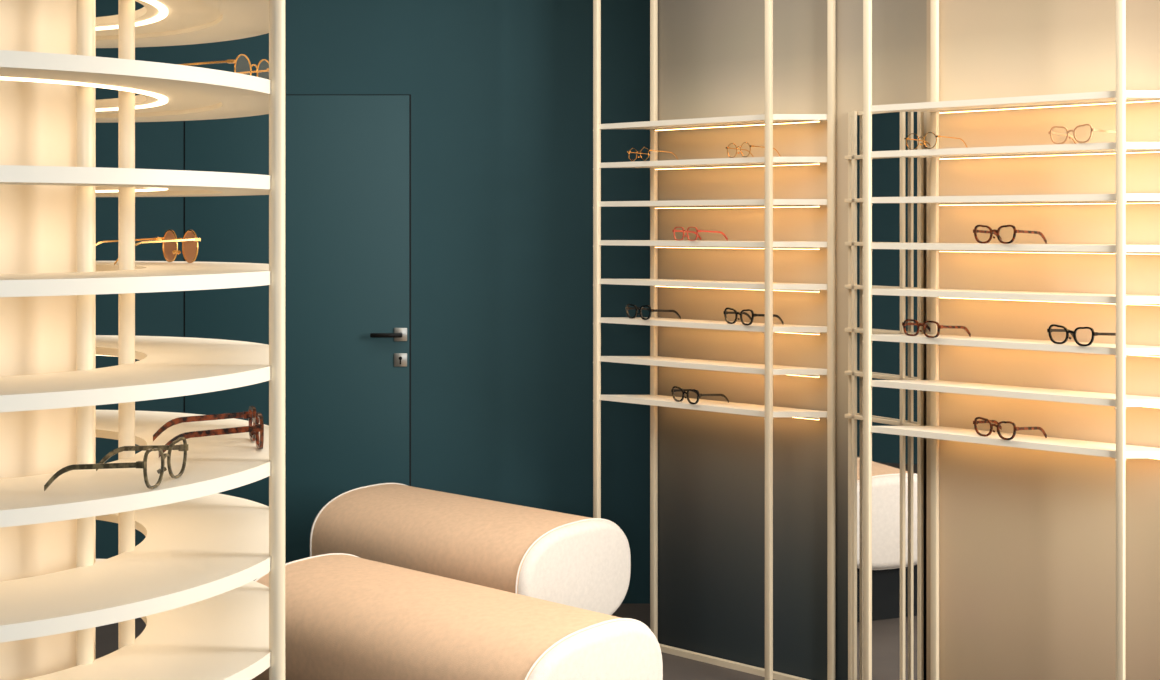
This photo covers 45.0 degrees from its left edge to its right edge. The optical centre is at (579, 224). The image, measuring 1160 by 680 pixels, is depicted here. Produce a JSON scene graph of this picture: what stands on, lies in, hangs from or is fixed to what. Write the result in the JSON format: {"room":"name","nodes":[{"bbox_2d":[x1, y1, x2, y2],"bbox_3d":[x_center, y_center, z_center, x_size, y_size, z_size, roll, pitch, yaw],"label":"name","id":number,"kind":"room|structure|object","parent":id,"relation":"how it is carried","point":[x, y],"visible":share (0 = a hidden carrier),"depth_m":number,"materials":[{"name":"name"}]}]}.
{"room":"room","nodes":[
{"label":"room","id":0,"kind":"room"},
{"bbox_2d":[96,0,649,603],"bbox_3d":[0.400,0.040,5.610,8.400,2.900,0.200,0,0,0],"label":"wall","id":1,"kind":"structure","parent":0,"point":[501,91],"depth_m":5.51,"materials":[{"name":"teal paint"}]},
{"bbox_2d":[184,94,410,580],"bbox_3d":[-1.112,0.488,5.479,0.894,2.004,0.062,0,0,0],"label":"door","id":2,"kind":"structure","parent":1,"relation":"in","point":[348,156],"depth_m":5.50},
{"bbox_2d":[96,604,774,679],"bbox_3d":[0.400,1.540,1.505,8.400,0.100,8.410,0,0,0],"label":"floor","id":3,"kind":"structure","parent":0,"point":[675,667],"depth_m":4.80,"materials":[{"name":"concrete"}]},
{"bbox_2d":[0,0,284,679],"bbox_3d":[-0.914,0.041,2.071,0.962,2.898,0.961,0,0,32],"label":"display","id":4,"kind":"object","parent":3,"relation":"on","point":[199,602],"visible":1,"depth_m":1.96,"materials":[{"name":"beige"}]},
{"bbox_2d":[251,483,662,679],"bbox_3d":[-0.361,1.211,4.208,1.697,0.558,1.284,0,0,40],"label":"sofa","id":5,"kind":"object","parent":3,"relation":"on","point":[398,581],"visible":0.95,"depth_m":3.78,"materials":[{"name":"beige fabric"}]},
{"bbox_2d":[593,0,835,679],"bbox_3d":[0.431,0.041,4.692,0.886,2.898,0.163,0,0,40],"label":"shelving unit","id":6,"kind":"object","parent":3,"relation":"on","point":[768,119],"visible":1,"depth_m":4.62,"materials":[{"name":"beige metal"}]},
{"bbox_2d":[863,0,1159,679],"bbox_3d":[1.237,0.041,3.918,0.920,2.898,0.163,0,0,40],"label":"shelving unit","id":7,"kind":"object","parent":3,"relation":"on","point":[1121,96],"visible":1,"depth_m":3.94,"materials":[{"name":"beige metal"}]},
{"bbox_2d":[658,0,926,679],"bbox_3d":[0.712,0.040,4.639,1.078,2.900,0.120,0,0,40],"label":"wall","id":8,"kind":"structure","parent":0,"point":[711,53],"depth_m":4.67,"materials":[{"name":"beige paint"}]},
{"bbox_2d":[845,111,923,679],"bbox_3d":[0.932,0.556,4.308,0.032,1.827,0.294,0,0,-35],"label":"wall mirror","id":9,"kind":"object","parent":8,"relation":"attached to","point":[897,460],"visible":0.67,"depth_m":4.29,"materials":[{"name":"clear glass"}]},
{"bbox_2d":[927,0,1159,679],"bbox_3d":[2.543,0.040,3.001,3.834,2.900,0.120,0,0,40],"label":"wall","id":10,"kind":"structure","parent":0,"point":[1027,537],"depth_m":3.97,"materials":[{"name":"beige paint"}]}
]}

